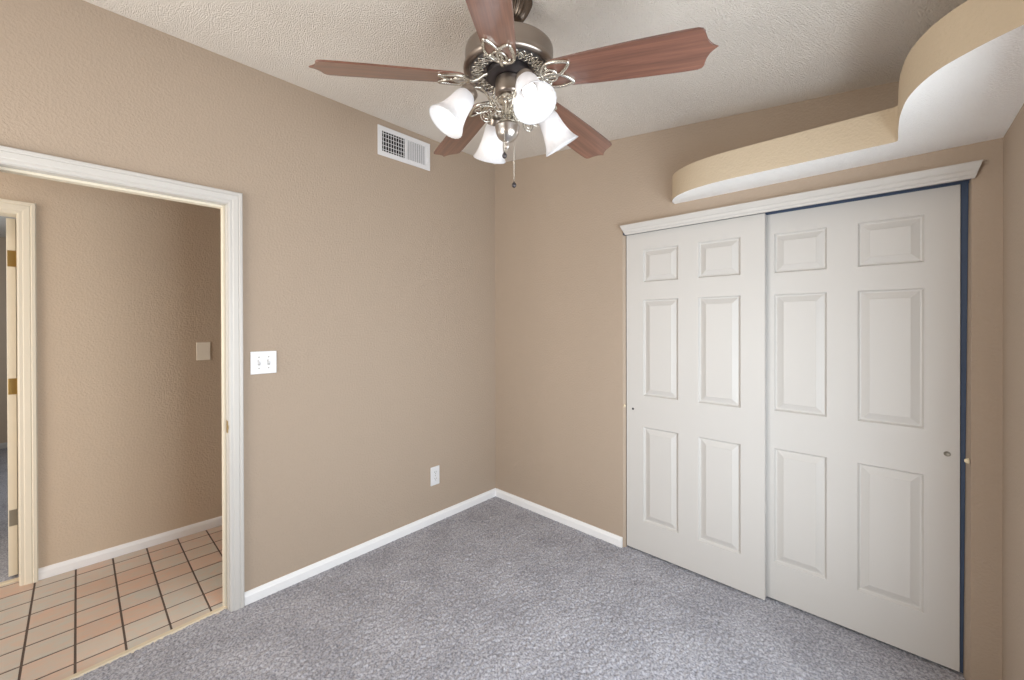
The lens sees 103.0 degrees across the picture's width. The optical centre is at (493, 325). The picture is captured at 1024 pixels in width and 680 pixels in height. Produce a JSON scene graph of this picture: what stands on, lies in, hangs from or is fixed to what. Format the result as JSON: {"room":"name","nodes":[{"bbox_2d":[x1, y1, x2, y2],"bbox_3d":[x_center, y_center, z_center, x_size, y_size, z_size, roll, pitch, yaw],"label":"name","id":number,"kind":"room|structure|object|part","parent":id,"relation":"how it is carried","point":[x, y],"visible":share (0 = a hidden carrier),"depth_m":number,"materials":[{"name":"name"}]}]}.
{"room":"empty bedroom","nodes":[
{"label":"empty bedroom","id":0,"kind":"room"},
{"bbox_2d":[0,237,7,442],"bbox_3d":[-4.823,0.191,5.661,0.100,2.550,4.900,0,0,44],"label":"wall","id":1,"kind":"structure","parent":0,"point":[3,297],"depth_m":4.71,"materials":[{"name":"beige paint"}]},
{"bbox_2d":[0,442,7,448],"bbox_3d":[-4.989,1.386,5.412,0.013,0.063,4.300,0,0,44],"label":"baseboard","id":2,"kind":"structure","parent":1,"relation":"attached to","point":[2,445],"depth_m":4.71,"materials":[{"name":"grey paint"}]},
{"bbox_2d":[0,216,15,237],"bbox_3d":[-3.493,-1.062,4.283,3.926,0.080,5.000,0,0,44],"label":"ceiling","id":3,"kind":"structure","parent":0,"point":[2,218],"depth_m":4.15,"materials":[{"name":"white paint"}]},
{"bbox_2d":[0,172,221,567],"bbox_3d":[-2.011,0.195,2.911,0.115,2.550,4.900,0,0,44],"label":"wall","id":4,"kind":"structure","parent":0,"point":[129,418],"depth_m":2.54,"materials":[{"name":"beige paint"}]},
{"bbox_2d":[0,198,37,585],"bbox_3d":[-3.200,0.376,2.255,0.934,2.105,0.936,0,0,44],"label":"door frame","id":5,"kind":"structure","parent":4,"relation":"in","point":[21,274],"depth_m":2.25,"materials":[{"name":"beige paint"}]},
{"bbox_2d":[38,516,221,580],"bbox_3d":[-1.435,1.385,3.411,0.013,0.063,3.190,0,0,44],"label":"baseboard","id":6,"kind":"structure","parent":4,"relation":"attached to","point":[45,572],"depth_m":2.53,"materials":[{"name":"white paint"}]},
{"bbox_2d":[196,342,209,359],"bbox_3d":[-2.013,0.178,2.823,0.006,0.124,0.080,0,0,44],"label":"wall plate","id":7,"kind":"object","parent":4,"relation":"attached to","point":[202,348],"visible":1,"depth_m":2.82,"materials":[{"name":"beige plastic"}]},
{"bbox_2d":[0,0,495,591],"bbox_3d":[-1.289,0.047,2.134,0.115,2.847,3.830,0,0,44],"label":"wall","id":8,"kind":"structure","parent":0,"point":[369,276],"depth_m":2.31,"materials":[{"name":"beige paint"}]},
{"bbox_2d":[0,145,244,611],"bbox_3d":[-1.630,0.382,1.785,0.153,2.092,0.900,0,0,44],"label":"door frame","id":9,"kind":"structure","parent":8,"relation":"in","point":[12,160],"depth_m":2.02,"materials":[{"name":"white paint"}]},
{"bbox_2d":[62,606,227,679],"bbox_3d":[-1.601,1.426,1.764,0.033,0.018,0.778,0,0,41],"label":"trim","id":10,"kind":"structure","parent":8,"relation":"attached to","point":[148,642],"depth_m":1.80,"materials":[{"name":"beige wood"}]},
{"bbox_2d":[250,351,276,374],"bbox_3d":[-1.201,0.194,2.128,0.020,0.118,0.124,0,0,44],"label":"light switch","id":11,"kind":"object","parent":8,"relation":"attached to","point":[261,362],"visible":1,"depth_m":2.13,"materials":[{"name":"white plastic"}]},
{"bbox_2d":[244,488,495,605],"bbox_3d":[-0.624,1.386,2.724,0.013,0.063,1.838,0,0,44],"label":"baseboard","id":12,"kind":"structure","parent":8,"relation":"attached to","point":[262,591],"depth_m":2.49,"materials":[{"name":"white paint"}]},
{"bbox_2d":[377,124,429,170],"bbox_3d":[-0.598,-1.192,2.748,0.012,0.190,0.410,0,0,44],"label":"air vent","id":13,"kind":"object","parent":8,"relation":"in","point":[392,144],"visible":1,"depth_m":2.74,"materials":[{"name":"white plastic"}]},
{"bbox_2d":[430,465,438,485],"bbox_3d":[-0.423,1.082,2.932,0.009,0.132,0.078,0,0,44],"label":"wall outlet","id":14,"kind":"object","parent":8,"relation":"attached to","point":[434,470],"visible":1,"depth_m":2.92,"materials":[{"name":"white plastic"}]},
{"bbox_2d":[0,448,964,679],"bbox_3d":[-2.083,1.443,2.933,7.674,0.054,4.820,0,0,44],"label":"floor","id":15,"kind":"structure","parent":0,"point":[496,588],"depth_m":1.96,"materials":[{"name":"grey carpet"}]},
{"bbox_2d":[0,577,18,585],"bbox_3d":[-2.939,1.428,2.007,0.034,0.016,0.791,0,0,44],"label":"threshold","id":16,"kind":"structure","parent":15,"relation":"on","point":[17,578],"depth_m":2.25,"materials":[{"name":"beige wood"}]},
{"bbox_2d":[84,0,966,163],"bbox_3d":[-0.326,-1.206,1.138,2.752,0.451,3.765,0,0,44],"label":"ceiling","id":17,"kind":"structure","parent":0,"point":[768,53],"depth_m":1.69,"materials":[{"name":"white paint"}]},
{"bbox_2d":[309,0,717,187],"bbox_3d":[0.097,-0.833,1.425,1.207,0.661,1.261,0,0,27],"label":"ceiling fan","id":18,"kind":"object","parent":17,"relation":"hanging from","point":[508,59],"visible":1,"depth_m":1.35,"materials":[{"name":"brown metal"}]},
{"bbox_3d":[-0.359,-0.864,1.391,0.517,0.006,0.140,-1,16,-8],"label":"blade","id":19,"kind":"part","parent":18,"relation":"part of","materials":[{"name":"brown wood"}]},
{"bbox_3d":[-0.146,-0.725,1.366,0.148,0.162,0.133,1,0,9],"label":"lamp shade","id":20,"kind":"part","parent":18,"relation":"part of","materials":[{"name":"white glass"}]},
{"bbox_3d":[-0.138,-0.857,1.816,0.140,0.006,0.517,-13,4,-26],"label":"blade","id":21,"kind":"part","parent":18,"relation":"part of","materials":[{"name":"brown wood"}]},
{"bbox_2d":[461,83,477,100],"bbox_3d":[-0.087,-0.795,1.396,0.063,0.055,0.064,1,0,9],"label":"socket","id":22,"kind":"object","parent":18,"relation":"attached to","point":[469,91],"depth_m":1.37,"materials":[{"name":"white glass"}]},
{"bbox_3d":[-0.023,-0.790,1.422,0.123,0.077,0.009,0,0,-22],"label":"light arm","id":23,"kind":"part","parent":18,"relation":"part of","materials":[{"name":"silver metal"}]},
{"bbox_3d":[-0.020,-0.724,1.652,0.131,0.162,0.149,1,0,9],"label":"lamp shade","id":24,"kind":"part","parent":18,"relation":"part of","materials":[{"name":"white glass"}]},
{"bbox_3d":[-0.015,-0.839,1.048,0.140,0.006,0.517,18,7,7],"label":"blade","id":25,"kind":"part","parent":18,"relation":"part of","materials":[{"name":"brown wood"}]},
{"bbox_2d":[488,115,500,125],"bbox_3d":[0.007,-0.795,1.593,0.064,0.055,0.063,1,0,9],"label":"socket","id":26,"kind":"object","parent":18,"relation":"attached to","point":[494,120],"depth_m":1.57,"materials":[{"name":"grey metal"}]},
{"bbox_3d":[0.052,-0.899,1.450,0.278,0.004,0.278,1,0,9],"label":"plate","id":27,"kind":"part","parent":18,"relation":"part of","materials":[{"name":"grey metal"}]},
{"bbox_3d":[0.077,-0.788,1.377,0.009,0.074,0.125,0,0,-21],"label":"light arm","id":28,"kind":"part","parent":18,"relation":"part of","materials":[{"name":"silver metal"}]},
{"bbox_2d":[515,68,534,90],"bbox_3d":[0.101,-0.791,1.312,0.064,0.055,0.063,1,0,9],"label":"socket","id":29,"kind":"object","parent":18,"relation":"attached to","point":[521,72],"depth_m":1.29,"materials":[{"name":"white glass"}]},
{"bbox_3d":[0.112,-0.747,1.283,0.045,0.068,0.054,1,0,9],"label":"bulb","id":30,"kind":"part","parent":18,"relation":"part of","materials":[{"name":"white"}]},
{"bbox_3d":[0.128,-0.718,1.254,0.131,0.162,0.148,1,0,9],"label":"lamp shade","id":31,"kind":"part","parent":18,"relation":"part of","materials":[{"name":"white glass"}]},
{"bbox_3d":[0.244,-0.717,1.537,0.148,0.162,0.133,1,0,9],"label":"lamp shade","id":32,"kind":"part","parent":18,"relation":"part of","materials":[{"name":"white glass"}]},
{"bbox_3d":[0.333,-0.829,1.737,0.517,0.006,0.140,8,-17,-44],"label":"blade","id":33,"kind":"part","parent":18,"relation":"part of","materials":[{"name":"brown wood"}]},
{"bbox_3d":[0.404,-0.818,1.263,0.517,0.006,0.140,8,-11,27],"label":"blade","id":34,"kind":"part","parent":18,"relation":"part of","materials":[{"name":"brown wood"}]},
{"bbox_2d":[495,81,1002,679],"bbox_3d":[0.999,0.040,2.494,2.652,2.847,0.115,0,0,44],"label":"wall","id":35,"kind":"structure","parent":0,"point":[559,235],"depth_m":2.67,"materials":[{"name":"beige paint"}]},
{"bbox_2d":[496,488,622,547],"bbox_3d":[0.417,1.382,2.982,1.115,0.063,0.013,0,0,44],"label":"baseboard","id":36,"kind":"structure","parent":35,"relation":"attached to","point":[599,533],"depth_m":2.90,"materials":[{"name":"white paint"}]},
{"bbox_2d":[623,236,627,546],"bbox_3d":[0.863,0.421,2.627,0.012,1.985,0.111,0,0,44],"label":"trim","id":37,"kind":"structure","parent":35,"relation":"attached to","point":[624,237],"depth_m":2.59,"materials":[{"name":"beige wood"}]},
{"bbox_2d":[626,213,765,599],"bbox_3d":[1.123,0.415,2.345,0.745,1.972,0.037,0,0,44],"label":"sliding closet door","id":38,"kind":"structure","parent":35,"relation":"in","point":[696,294],"depth_m":2.29,"materials":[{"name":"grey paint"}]},
{"bbox_2d":[623,179,969,235],"bbox_3d":[1.376,-0.592,2.126,1.445,0.048,0.102,0,0,44],"label":"trim","id":39,"kind":"structure","parent":35,"relation":"attached to","point":[967,180],"depth_m":1.83,"materials":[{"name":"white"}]},
{"bbox_2d":[620,160,982,234],"bbox_3d":[1.329,-0.597,2.060,1.470,0.057,0.037,0,0,44],"label":"trim","id":40,"kind":"structure","parent":35,"relation":"attached to","point":[963,171],"depth_m":1.87,"materials":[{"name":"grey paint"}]},
{"bbox_2d":[672,0,1023,203],"bbox_3d":[1.151,-0.768,1.609,1.197,0.134,0.930,0,0,44],"label":"soffit","id":41,"kind":"object","parent":35,"relation":"attached to","point":[961,83],"depth_m":1.39,"materials":[{"name":"beige paint"}]},
{"bbox_2d":[766,184,959,671],"bbox_3d":[1.630,0.416,1.913,0.736,1.972,0.037,0,0,44],"label":"sliding closet door","id":42,"kind":"structure","parent":35,"relation":"in","point":[863,296],"depth_m":1.84,"materials":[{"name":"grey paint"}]},
{"bbox_3d":[1.856,0.526,1.668,0.021,0.021,0.003,0,0,44],"label":"finger pull","id":43,"kind":"part","parent":42,"relation":"part of","materials":[{"name":"grey metal"}]},
{"bbox_2d":[960,183,968,672],"bbox_3d":[1.896,0.417,1.642,0.020,1.975,0.006,0,0,44],"label":"strip","id":44,"kind":"object","parent":35,"relation":"attached to","point":[964,187],"visible":1,"depth_m":1.64,"materials":[{"name":"blue"}]},
{"bbox_2d":[963,179,971,679],"bbox_3d":[1.887,0.420,1.626,0.012,1.990,0.111,0,0,44],"label":"trim","id":45,"kind":"structure","parent":35,"relation":"attached to","point":[967,548],"depth_m":1.62,"materials":[{"name":"beige wood"}]},
{"bbox_2d":[960,185,960,346],"bbox_3d":[1.548,0.188,2.447,1.802,2.550,0.585,0,0,44],"label":"wall","id":46,"kind":"structure","parent":0,"point":[960,185],"depth_m":2.01,"materials":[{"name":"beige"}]},
{"bbox_2d":[1002,104,1023,679],"bbox_3d":[0.929,0.217,0.444,0.115,2.509,4.515,0,0,44],"label":"wall","id":47,"kind":"structure","parent":0,"point":[1013,140],"depth_m":1.40,"materials":[{"name":"beige paint"}]}
]}

